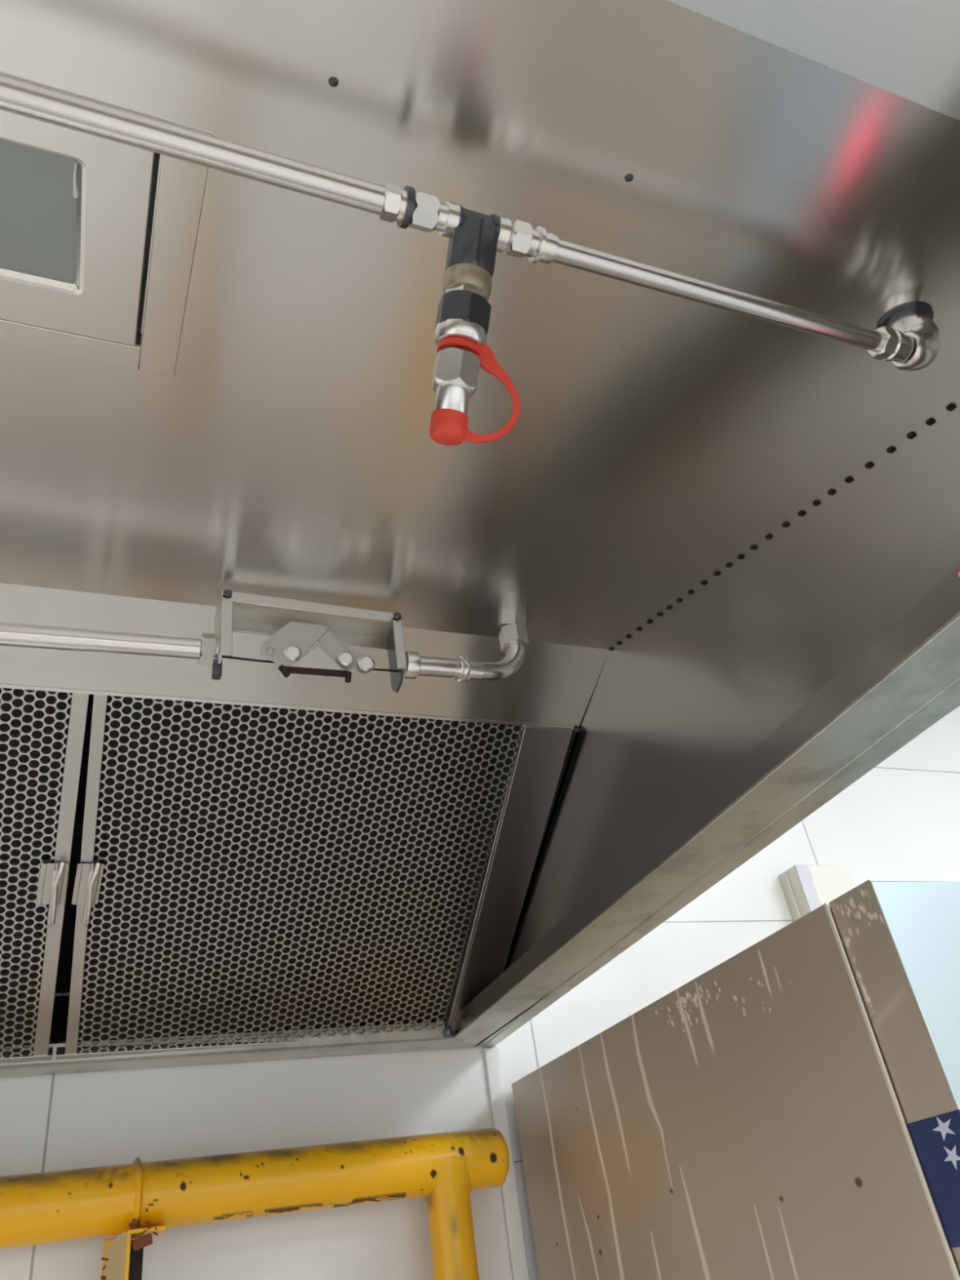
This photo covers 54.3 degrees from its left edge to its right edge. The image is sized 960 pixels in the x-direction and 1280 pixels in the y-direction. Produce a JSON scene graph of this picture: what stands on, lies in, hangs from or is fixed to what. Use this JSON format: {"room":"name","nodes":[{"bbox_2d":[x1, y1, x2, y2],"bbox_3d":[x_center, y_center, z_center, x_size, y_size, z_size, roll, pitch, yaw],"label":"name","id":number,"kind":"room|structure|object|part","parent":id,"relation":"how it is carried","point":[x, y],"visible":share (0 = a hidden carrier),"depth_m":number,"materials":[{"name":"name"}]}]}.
{"room":"commercial kitchen","nodes":[
{"label":"commercial kitchen","id":0,"kind":"room"},
{"bbox_2d":[0,706,959,1279],"bbox_3d":[-0.058,1.032,1.392,6.400,3.000,0.080,6,-37,-22],"label":"wall","id":1,"kind":"structure","parent":0,"point":[900,820],"depth_m":1.47,"materials":[{"name":"white tile"}]},
{"bbox_2d":[0,1127,509,1279],"bbox_3d":[-0.569,0.886,1.096,1.369,0.471,0.098,6,-37,-22],"label":"gas pipe","id":2,"kind":"object","parent":1,"relation":"attached to","point":[444,1168],"visible":0.99,"depth_m":1.29,"materials":[{"name":"yellow metal"}]},
{"bbox_2d":[100,1217,166,1279],"bbox_3d":[-0.403,1.077,1.012,0.076,0.771,0.075,6,-37,-22],"label":"support bracket","id":3,"kind":"object","parent":2,"relation":"attached to","point":[122,1259],"visible":1,"depth_m":1.19,"materials":[{"name":"yellow metal"}]},
{"bbox_3d":[-0.410,1.063,0.977,0.023,0.757,0.003,6,-37,-22],"label":"web plate","id":4,"kind":"part","parent":3,"relation":"part of","materials":[{"name":"yellow metal"}]},
{"bbox_3d":[-0.440,0.777,1.227,0.048,0.005,0.072,6,-37,-22],"label":"plate","id":5,"kind":"part","parent":3,"relation":"part of","materials":[{"name":"yellow paint"}]},
{"bbox_2d":[0,0,959,1077],"bbox_3d":[-0.400,-0.297,1.059,1.409,1.114,1.781,6,-37,-22],"label":"range hood","id":6,"kind":"object","parent":1,"relation":"attached to","point":[725,544],"depth_m":0.79,"materials":[{"name":"metal"}]},
{"bbox_2d":[0,687,88,1063],"bbox_3d":[-0.815,0.291,1.121,0.596,0.324,0.524,6,-37,-22],"label":"grease filter","id":7,"kind":"object","parent":6,"relation":"attached to","point":[42,732],"visible":0.99,"depth_m":1.19,"materials":[{"name":"metal"}]},
{"bbox_3d":[-0.552,0.315,1.208,0.034,0.036,0.056,6,-37,-22],"label":"handle","id":8,"kind":"part","parent":7,"relation":"part of","materials":[{"name":"metal"}]},
{"bbox_3d":[-0.549,0.328,1.209,0.012,0.058,0.085,9,-38,-24],"label":"wire pull","id":9,"kind":"part","parent":7,"relation":"part of","materials":[{"name":"metal"}]},
{"bbox_2d":[0,73,212,377],"bbox_3d":[-0.343,-0.282,0.573,0.322,0.109,0.225,6,-37,-22],"label":"lamp","id":10,"kind":"object","parent":6,"relation":"attached to","point":[77,208],"visible":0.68,"depth_m":0.59,"materials":[{"name":"metal"}]},
{"bbox_3d":[-0.336,-0.269,0.549,0.185,0.028,0.104,6,-37,-22],"label":"glass pane","id":11,"kind":"part","parent":10,"relation":"part of","materials":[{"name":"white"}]},
{"bbox_3d":[-0.337,-0.265,0.555,0.263,0.055,0.182,6,-37,-22],"label":"door frame","id":12,"kind":"part","parent":10,"relation":"part of","materials":[{"name":"metal"}]},
{"bbox_2d":[0,622,218,666],"bbox_3d":[-0.645,-0.022,0.895,0.771,0.045,0.037,6,-37,-22],"label":"conduit pipe","id":13,"kind":"object","parent":6,"relation":"attached to","point":[204,648],"visible":0.9,"depth_m":0.99,"materials":[{"name":"metal"}]},
{"bbox_3d":[-0.292,0.000,1.045,0.003,0.097,0.050,6,-37,-22],"label":"plate","id":14,"kind":"part","parent":6,"relation":"part of","materials":[{"name":"metal"}]},
{"bbox_2d":[55,694,526,1060],"bbox_3d":[-0.261,0.351,1.340,0.594,0.324,0.524,6,-37,-22],"label":"grease filter","id":15,"kind":"object","parent":6,"relation":"on","point":[241,869],"visible":1,"depth_m":1.33,"materials":[{"name":"metal"}]},
{"bbox_3d":[-0.513,0.320,1.224,0.034,0.036,0.056,6,-37,-22],"label":"handle","id":16,"kind":"part","parent":15,"relation":"part of","materials":[{"name":"metal"}]},
{"bbox_3d":[-0.510,0.333,1.224,0.012,0.058,0.085,9,-38,-24],"label":"wire pull","id":17,"kind":"part","parent":15,"relation":"part of","materials":[{"name":"metal"}]},
{"bbox_3d":[-0.210,0.005,1.062,0.079,0.065,0.002,6,-37,-22],"label":"link plate","id":18,"kind":"part","parent":6,"relation":"part of","materials":[{"name":"silver metal"}]},
{"bbox_3d":[-0.202,-0.022,1.105,0.210,0.024,0.051,6,-37,-22],"label":"rail","id":19,"kind":"part","parent":6,"relation":"part of","materials":[{"name":"metal"}]},
{"bbox_3d":[-0.197,0.009,1.078,0.215,0.106,0.058,6,-37,-22],"label":"detector bracket","id":20,"kind":"part","parent":6,"relation":"part of","materials":[{"name":"silver metal"}]},
{"bbox_3d":[-0.184,0.020,1.060,0.063,0.032,0.002,6,-37,-22],"label":"link plate","id":21,"kind":"part","parent":6,"relation":"part of","materials":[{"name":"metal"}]},
{"bbox_3d":[-0.169,0.010,1.081,0.046,0.060,0.002,6,-37,-22],"label":"link plate","id":22,"kind":"part","parent":6,"relation":"part of","materials":[{"name":"silver metal"}]},
{"bbox_3d":[-0.157,0.014,1.086,0.065,0.056,0.002,6,-37,-22],"label":"link plate","id":23,"kind":"part","parent":6,"relation":"part of","materials":[{"name":"silver metal"}]},
{"bbox_3d":[-0.101,0.021,1.121,0.003,0.087,0.050,6,-37,-22],"label":"plate","id":24,"kind":"part","parent":6,"relation":"part of","materials":[{"name":"grey metal"}]},
{"bbox_2d":[403,622,528,682],"bbox_3d":[-0.015,0.017,1.167,0.170,0.087,0.037,6,-37,-22],"label":"conduit pipe","id":25,"kind":"object","parent":6,"relation":"attached to","point":[513,638],"visible":1,"depth_m":1.15,"materials":[{"name":"metal"}]},
{"bbox_2d":[0,74,940,371],"bbox_3d":[-0.192,-0.274,0.482,1.144,0.065,0.038,6,-37,-22],"label":"pipe","id":26,"kind":"object","parent":6,"relation":"attached to","point":[907,336],"visible":0.99,"depth_m":0.53,"materials":[{"name":"grey metal"}]},
{"bbox_2d":[429,213,519,445],"bbox_3d":[-0.002,-0.176,0.535,0.048,0.125,0.082,6,-37,-22],"label":"spray nozzle","id":27,"kind":"object","parent":26,"relation":"hanging from","point":[464,309],"visible":1,"depth_m":0.52,"materials":[{"name":"grey metal"}]},
{"bbox_2d":[444,213,498,278],"bbox_3d":[-0.005,-0.223,0.540,0.029,0.041,0.038,6,-37,-22],"label":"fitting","id":28,"kind":"object","parent":27,"relation":"attached to","point":[473,244],"depth_m":0.53,"materials":[{"name":"grey metal"}]},
{"bbox_3d":[-0.263,-0.198,0.729,1.336,0.195,0.782,6,-37,-22],"label":"ceiling panel","id":29,"kind":"part","parent":6,"relation":"part of","materials":[{"name":"metal"}]},
{"bbox_3d":[0.141,0.130,1.364,0.010,0.008,0.008,-4,-35,-8],"label":"weld knob","id":30,"kind":"part","parent":6,"relation":"part of","materials":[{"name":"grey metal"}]},
{"bbox_3d":[0.268,0.066,1.081,0.005,0.364,1.694,6,-37,-22],"label":"panel","id":31,"kind":"part","parent":6,"relation":"part of","materials":[{"name":"metal"}]},
{"bbox_3d":[0.235,-0.243,1.292,0.017,1.111,1.727,5,-37,-21],"label":"panel","id":32,"kind":"part","parent":6,"relation":"part of","materials":[{"name":"metal"}]},
{"bbox_2d":[483,1047,529,1279],"bbox_3d":[0.145,1.474,1.089,0.026,1.884,0.008,6,-37,-22],"label":"trim","id":33,"kind":"structure","parent":1,"relation":"attached to","point":[519,1266],"depth_m":1.50,"materials":[{"name":"white paint"}]},
{"bbox_2d":[778,864,855,921],"bbox_3d":[0.767,0.663,1.978,0.153,0.378,0.057,6,-37,-22],"label":"junction box","id":34,"kind":"object","parent":1,"relation":"attached to","point":[806,888],"visible":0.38,"depth_m":2.03,"materials":[{"name":"white plastic"}]},
{"bbox_3d":[0.713,0.659,1.956,0.037,0.374,0.055,6,-37,-22],"label":"plate","id":35,"kind":"part","parent":34,"relation":"part of","materials":[{"name":"white plastic"}]},
{"bbox_3d":[1.015,0.883,-1.273,6.400,0.048,4.960,6,-37,-22],"label":"floor","id":36,"kind":"structure","parent":0,"visible":0},
{"bbox_2d":[511,879,959,1279],"bbox_3d":[0.776,1.268,0.886,0.942,1.820,0.936,6,-37,-22],"label":"refrigerator","id":37,"kind":"object","parent":36,"relation":"on","point":[749,1121],"visible":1,"depth_m":0.99,"materials":[{"name":"metal"}]},
{"bbox_3d":[0.392,0.514,0.779,0.003,0.606,0.004,6,-37,-22],"label":"edge trim","id":38,"kind":"part","parent":37,"relation":"part of","materials":[{"name":"silver metal"}]},
{"bbox_3d":[0.917,1.008,0.607,0.937,1.747,0.062,6,-37,-22],"label":"door","id":39,"kind":"part","parent":37,"relation":"part of","materials":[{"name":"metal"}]},
{"bbox_2d":[906,1109,959,1248],"bbox_3d":[0.457,0.459,0.808,0.127,0.096,0.062,6,-37,-22],"label":"flag sticker","id":40,"kind":"object","parent":37,"relation":"attached to","point":[936,1139],"visible":1,"depth_m":0.80,"materials":[{"name":"blue"}]}
]}

